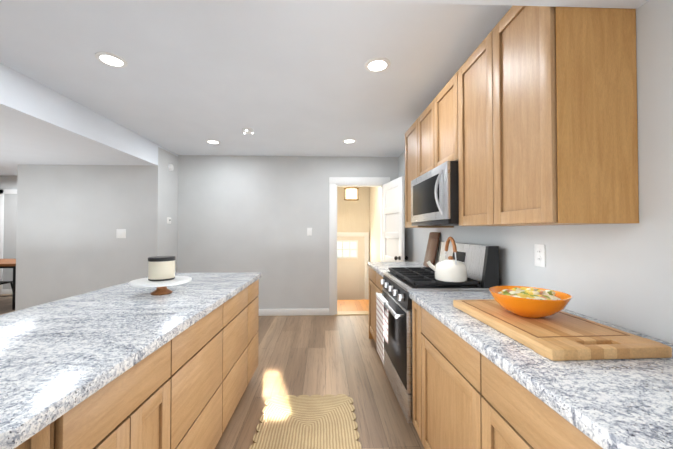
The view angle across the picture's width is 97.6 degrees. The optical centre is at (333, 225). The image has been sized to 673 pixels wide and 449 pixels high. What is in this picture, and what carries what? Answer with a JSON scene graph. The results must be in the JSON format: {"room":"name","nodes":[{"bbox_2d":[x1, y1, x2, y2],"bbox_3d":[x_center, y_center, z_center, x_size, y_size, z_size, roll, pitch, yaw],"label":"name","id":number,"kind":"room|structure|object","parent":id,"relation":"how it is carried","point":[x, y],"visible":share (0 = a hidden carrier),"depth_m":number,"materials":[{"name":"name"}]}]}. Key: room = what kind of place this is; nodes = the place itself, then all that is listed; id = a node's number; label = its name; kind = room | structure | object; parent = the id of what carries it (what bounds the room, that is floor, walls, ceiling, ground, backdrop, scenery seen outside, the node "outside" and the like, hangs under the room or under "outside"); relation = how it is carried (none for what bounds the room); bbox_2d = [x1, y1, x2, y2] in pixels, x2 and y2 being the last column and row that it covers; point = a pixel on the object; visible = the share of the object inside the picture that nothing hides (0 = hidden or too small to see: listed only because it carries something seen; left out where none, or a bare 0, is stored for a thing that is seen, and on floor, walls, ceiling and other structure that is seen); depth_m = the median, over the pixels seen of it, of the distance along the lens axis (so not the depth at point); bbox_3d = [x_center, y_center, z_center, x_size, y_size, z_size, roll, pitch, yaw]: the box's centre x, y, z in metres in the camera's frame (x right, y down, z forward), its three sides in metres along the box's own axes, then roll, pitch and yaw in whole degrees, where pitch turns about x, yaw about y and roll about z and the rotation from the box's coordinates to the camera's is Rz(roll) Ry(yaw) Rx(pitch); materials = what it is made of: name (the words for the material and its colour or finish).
{"room":"kitchen","nodes":[
{"label":"kitchen","id":0,"kind":"room"},
{"bbox_2d":[0,176,16,188],"bbox_3d":[-5.020,0.179,6.077,5.240,2.400,0.120,0,-1,-2],"label":"wall","id":1,"kind":"structure","parent":0,"point":[8,182],"depth_m":5.98,"materials":[{"name":"grey paint"}]},
{"bbox_2d":[2,289,12,293],"bbox_3d":[-5.018,1.328,5.992,5.240,0.100,0.014,0,-1,-2],"label":"baseboard","id":2,"kind":"structure","parent":1,"relation":"attached to","point":[4,291],"depth_m":5.93,"materials":[{"name":"white wood"}]},
{"bbox_2d":[0,189,16,293],"bbox_3d":[-6.287,0.318,5.961,0.940,2.120,0.020,0,-1,-2],"label":"door frame","id":3,"kind":"structure","parent":1,"relation":"attached to","point":[8,212],"depth_m":5.95,"materials":[{"name":"white wood"}]},
{"bbox_2d":[15,147,177,310],"bbox_3d":[-3.234,0.151,4.189,1.800,2.400,0.657,0,-1,-2],"label":"wall","id":4,"kind":"structure","parent":0,"point":[71,219],"depth_m":3.86,"materials":[{"name":"grey paint"}]},
{"bbox_2d":[116,229,125,237],"bbox_3d":[-2.790,0.100,3.870,0.120,0.118,0.010,0,-1,-2],"label":"light switch","id":5,"kind":"object","parent":4,"relation":"attached to","point":[120,233],"visible":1,"depth_m":3.87,"materials":[{"name":"white plastic"}]},
{"bbox_2d":[168,164,173,170],"bbox_3d":[-2.317,-0.839,4.213,0.032,0.100,0.100,0,-1,-2],"label":"smoke detector","id":6,"kind":"object","parent":4,"relation":"attached to","point":[171,167],"visible":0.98,"depth_m":4.19,"materials":[{"name":"white plastic"}]},
{"bbox_2d":[0,294,424,448],"bbox_3d":[-3.201,1.367,1.909,8.830,0.100,8.540,0,-1,-2],"label":"floor","id":7,"kind":"structure","parent":0,"point":[321,355],"depth_m":2.63,"materials":[{"name":"brown wood"}]},
{"bbox_2d":[0,281,12,296],"bbox_3d":[-5.442,0.913,4.650,0.465,0.870,0.487,0,-1,-8],"label":"dining chair","id":8,"kind":"object","parent":7,"relation":"on","point":[5,282],"visible":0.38,"depth_m":4.83,"materials":[{"name":"black metal"}]},
{"bbox_2d":[0,259,15,309],"bbox_3d":[-6.032,0.985,5.094,1.950,0.760,0.850,0,-1,-2],"label":"dining table","id":9,"kind":"object","parent":7,"relation":"on","point":[7,263],"visible":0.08,"depth_m":4.77,"materials":[{"name":"brown wood"}]},
{"bbox_2d":[20,280,258,448],"bbox_3d":[-1.039,0.875,1.558,0.807,0.876,2.024,0,-1,-1],"label":"kitchen island","id":10,"kind":"object","parent":7,"relation":"on","point":[186,394],"depth_m":1.21,"materials":[{"name":"brown wood"}]},
{"bbox_2d":[0,272,261,448],"bbox_3d":[-1.050,0.417,1.571,0.866,0.040,2.090,0,-1,-1],"label":"island countertop","id":11,"kind":"structure","parent":10,"relation":"on","point":[55,356],"depth_m":1.01,"materials":[{"name":"grey stone"}]},
{"bbox_2d":[129,256,191,294],"bbox_3d":[-1.019,0.291,1.750,0.324,0.217,0.324,0,-1,-2],"label":"stand","id":12,"kind":"object","parent":11,"relation":"on","point":[161,277],"visible":1,"depth_m":1.69,"materials":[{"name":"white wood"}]},
{"bbox_2d":[249,394,360,448],"bbox_3d":[-0.131,1.296,0.799,0.659,0.011,2.986,0,-1,-2],"label":"jute runner rug","id":13,"kind":"object","parent":7,"relation":"on","point":[326,421],"visible":0.98,"depth_m":1.94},
{"bbox_2d":[369,266,374,340],"bbox_3d":[0.739,0.900,3.272,0.614,0.876,0.537,0,-1,-2],"label":"base cabinet","id":14,"kind":"object","parent":7,"relation":"on","point":[371,272],"depth_m":3.32,"materials":[{"name":"brown wood"}]},
{"bbox_2d":[367,262,425,277],"bbox_3d":[0.738,0.439,3.060,0.632,0.040,0.938,0,-1,-2],"label":"countertop","id":15,"kind":"structure","parent":14,"relation":"on","point":[379,267],"depth_m":3.14,"materials":[{"name":"grey stone"}]},
{"bbox_2d":[423,232,439,266],"bbox_3d":[0.994,0.240,2.975,0.106,0.355,0.290,0,-1,-2],"label":"cutting boards","id":16,"kind":"object","parent":15,"relation":"on","point":[432,248],"visible":0.81,"depth_m":2.94,"materials":[{"name":"brown wood"}]},
{"bbox_2d":[375,274,383,342],"bbox_3d":[0.754,0.894,2.853,0.614,0.876,0.537,0,-1,-2],"label":"base cabinet","id":17,"kind":"object","parent":7,"relation":"on","point":[378,286],"depth_m":3.01,"materials":[{"name":"brown wood"}]},
{"bbox_2d":[412,302,414,426],"bbox_3d":[0.793,0.877,1.702,0.614,0.876,0.229,0,-1,-2],"label":"base cabinet","id":18,"kind":"object","parent":7,"relation":"on","point":[413,303],"depth_m":1.78,"materials":[{"name":"brown wood"}]},
{"bbox_2d":[376,242,498,423],"bbox_3d":[0.694,0.727,2.200,0.654,1.190,0.759,0,-1,-2],"label":"gas range","id":19,"kind":"object","parent":7,"relation":"on","point":[394,322],"visible":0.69,"depth_m":1.98,"materials":[{"name":"silver metal"}]},
{"bbox_2d":[426,237,466,281],"bbox_3d":[0.738,0.209,1.911,0.245,0.281,0.198,0,-1,-2],"label":"kettle","id":20,"kind":"object","parent":19,"relation":"on","point":[450,269],"visible":1,"depth_m":1.84,"materials":[{"name":"beige ceramic"}]},
{"bbox_2d":[415,306,466,448],"bbox_3d":[0.806,0.871,1.331,0.614,0.876,0.729,0,-1,-2],"label":"base cabinet","id":21,"kind":"object","parent":7,"relation":"on","point":[440,357],"depth_m":1.40,"materials":[{"name":"brown wood"}]},
{"bbox_2d":[467,346,594,448],"bbox_3d":[0.830,0.861,0.645,0.614,0.876,0.881,0,-1,-2],"label":"base cabinet","id":22,"kind":"object","parent":7,"relation":"on","point":[477,384],"depth_m":0.89,"materials":[{"name":"brown wood"}]},
{"bbox_2d":[409,291,672,448],"bbox_3d":[0.841,0.394,0.067,0.632,0.040,3.513,0,-1,-2],"label":"countertop","id":23,"kind":"structure","parent":22,"relation":"on","point":[614,403],"depth_m":0.73,"materials":[{"name":"grey stone"}]},
{"bbox_2d":[453,299,671,360],"bbox_3d":[0.789,0.374,1.153,0.386,0.034,0.619,0,-1,-2],"label":"cutting board","id":24,"kind":"object","parent":23,"relation":"on","point":[561,336],"visible":0.85,"depth_m":0.95,"materials":[{"name":"brown wood"}]},
{"bbox_2d":[489,286,571,317],"bbox_3d":[0.783,0.304,1.186,0.278,0.105,0.278,0,-1,-2],"label":"bowl","id":25,"kind":"object","parent":24,"relation":"on","point":[529,302],"visible":1,"depth_m":1.12,"materials":[{"name":"orange ceramic"}]},
{"bbox_2d":[177,155,397,308],"bbox_3d":[-0.670,0.144,4.546,3.350,2.425,0.120,0,-1,-2],"label":"wall","id":26,"kind":"structure","parent":0,"point":[247,214],"depth_m":4.47,"materials":[{"name":"grey paint"}]},
{"bbox_2d":[259,308,328,315],"bbox_3d":[-1.202,1.305,4.443,2.280,0.100,0.014,0,-1,-2],"label":"baseboard","id":27,"kind":"structure","parent":26,"relation":"attached to","point":[282,312],"depth_m":4.46,"materials":[{"name":"white wood"}]},
{"bbox_2d":[307,228,311,235],"bbox_3d":[-0.363,0.086,4.491,0.075,0.118,0.010,0,-1,-2],"label":"light switch","id":28,"kind":"object","parent":26,"relation":"attached to","point":[309,231],"visible":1,"depth_m":4.49,"materials":[{"name":"white plastic"}]},
{"bbox_2d":[329,177,389,314],"bbox_3d":[0.403,0.305,4.580,0.938,2.106,0.180,0,-1,-2],"label":"door frame","id":29,"kind":"structure","parent":26,"relation":"attached to","point":[336,182],"depth_m":4.50,"materials":[{"name":"white wood"}]},
{"bbox_2d":[383,176,407,261],"bbox_3d":[0.869,0.352,4.141,0.196,1.980,0.738,0,-1,-2],"label":"kitchen door","id":30,"kind":"structure","parent":29,"relation":"attached to","point":[393,225],"depth_m":4.06,"materials":[{"name":"white wood"}]},
{"bbox_2d":[0,0,648,175],"bbox_3d":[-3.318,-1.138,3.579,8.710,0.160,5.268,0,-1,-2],"label":"ceiling","id":31,"kind":"structure","parent":0,"point":[287,77],"depth_m":2.02,"materials":[{"name":"paint"}]},
{"bbox_2d":[95,52,127,67],"bbox_3d":[-1.476,-1.102,1.960,0.176,0.008,0.176,0,-1,-2],"label":"recessed light","id":32,"kind":"object","parent":31,"relation":"in","point":[110,59],"visible":1,"depth_m":1.95,"materials":[{"name":"white plastic"}]},
{"bbox_2d":[206,140,220,143],"bbox_3d":[-1.538,-1.075,3.769,0.176,0.008,0.176,0,-1,-2],"label":"recessed light","id":33,"kind":"object","parent":31,"relation":"in","point":[213,141],"visible":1,"depth_m":3.75,"materials":[{"name":"white plastic"}]},
{"bbox_2d":[242,128,253,133],"bbox_3d":[-0.962,-1.066,3.313,0.124,0.042,0.124,0,-1,-2],"label":"smoke detector","id":34,"kind":"object","parent":31,"relation":"attached to","point":[248,130],"visible":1,"depth_m":3.28,"materials":[{"name":"white plastic"}]},
{"bbox_2d":[343,139,355,142],"bbox_3d":[0.204,-1.076,3.733,0.176,0.008,0.176,0,-1,-2],"label":"recessed light","id":35,"kind":"object","parent":31,"relation":"in","point":[349,140],"visible":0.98,"depth_m":3.72,"materials":[{"name":"white plastic"}]},
{"bbox_2d":[365,57,390,71],"bbox_3d":[0.303,-1.101,2.021,0.176,0.008,0.176,0,-1,-2],"label":"recessed light","id":36,"kind":"object","parent":31,"relation":"in","point":[379,64],"visible":1,"depth_m":2.00,"materials":[{"name":"white plastic"}]},
{"bbox_2d":[337,187,368,231],"bbox_3d":[0.321,0.573,6.555,0.950,3.374,0.120,0,-1,-2],"label":"wall","id":37,"kind":"structure","parent":0,"point":[352,216],"depth_m":6.51,"materials":[{"name":"beige paint"}]},
{"bbox_2d":[337,232,368,299],"bbox_3d":[0.315,1.196,6.423,0.920,2.115,0.112,0,-1,-2],"label":"hall door","id":38,"kind":"structure","parent":37,"relation":"in","point":[352,266],"depth_m":6.44,"materials":[{"name":"white wood"}]},
{"bbox_2d":[369,187,380,261],"bbox_3d":[0.888,0.560,5.644,0.120,3.374,1.980,0,-1,-2],"label":"wall","id":39,"kind":"structure","parent":0,"point":[374,229],"depth_m":5.87,"materials":[{"name":"beige paint"}]},
{"bbox_2d":[398,0,672,343],"bbox_3d":[1.180,0.057,1.238,0.120,2.500,6.860,0,-1,-2],"label":"wall","id":40,"kind":"structure","parent":0,"point":[620,275],"depth_m":1.10,"materials":[{"name":"grey paint"}]},
{"bbox_2d":[405,120,448,227],"bbox_3d":[0.903,-0.472,2.797,0.320,0.976,0.489,0,-1,-2],"label":"upper cabinet","id":41,"kind":"object","parent":40,"relation":"attached to","point":[411,134],"depth_m":2.87,"materials":[{"name":"brown wood"}]},
{"bbox_2d":[417,82,448,177],"bbox_3d":[0.923,-0.687,2.229,0.320,0.563,0.773,0,-1,-2],"label":"upper cabinet","id":42,"kind":"object","parent":40,"relation":"attached to","point":[433,124],"depth_m":2.22,"materials":[{"name":"brown wood"}]},
{"bbox_2d":[411,161,458,225],"bbox_3d":[0.862,-0.205,2.220,0.437,0.394,0.761,0,-1,-2],"label":"over-the-range microwave","id":43,"kind":"object","parent":42,"relation":"attached to","point":[435,196],"visible":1,"depth_m":1.99,"materials":[{"name":"silver metal"}]},
{"bbox_2d":[534,244,545,266],"bbox_3d":[1.103,0.157,1.575,0.009,0.118,0.075,0,-1,-2],"label":"outlet","id":44,"kind":"object","parent":40,"relation":"attached to","point":[540,254],"visible":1,"depth_m":1.57,"materials":[{"name":"white plastic"}]},
{"bbox_2d":[449,6,638,227],"bbox_3d":[0.948,-0.491,1.491,0.320,0.976,0.816,0,-1,-2],"label":"upper cabinet","id":45,"kind":"object","parent":40,"relation":"attached to","point":[527,116],"depth_m":1.10,"materials":[{"name":"brown wood"}]},
{"bbox_3d":[0.355,-1.028,5.589,0.950,0.200,1.860,0,-1,-2],"label":"ceiling","id":46,"kind":"structure","parent":0,"visible":0},
{"bbox_2d":[344,187,358,200],"bbox_3d":[0.357,-0.719,5.815,0.300,0.412,0.300,0,-1,-2],"label":"pendant light","id":47,"kind":"object","parent":46,"relation":"hanging from","point":[351,193],"visible":0.9,"depth_m":5.73,"materials":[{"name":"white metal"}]}
]}

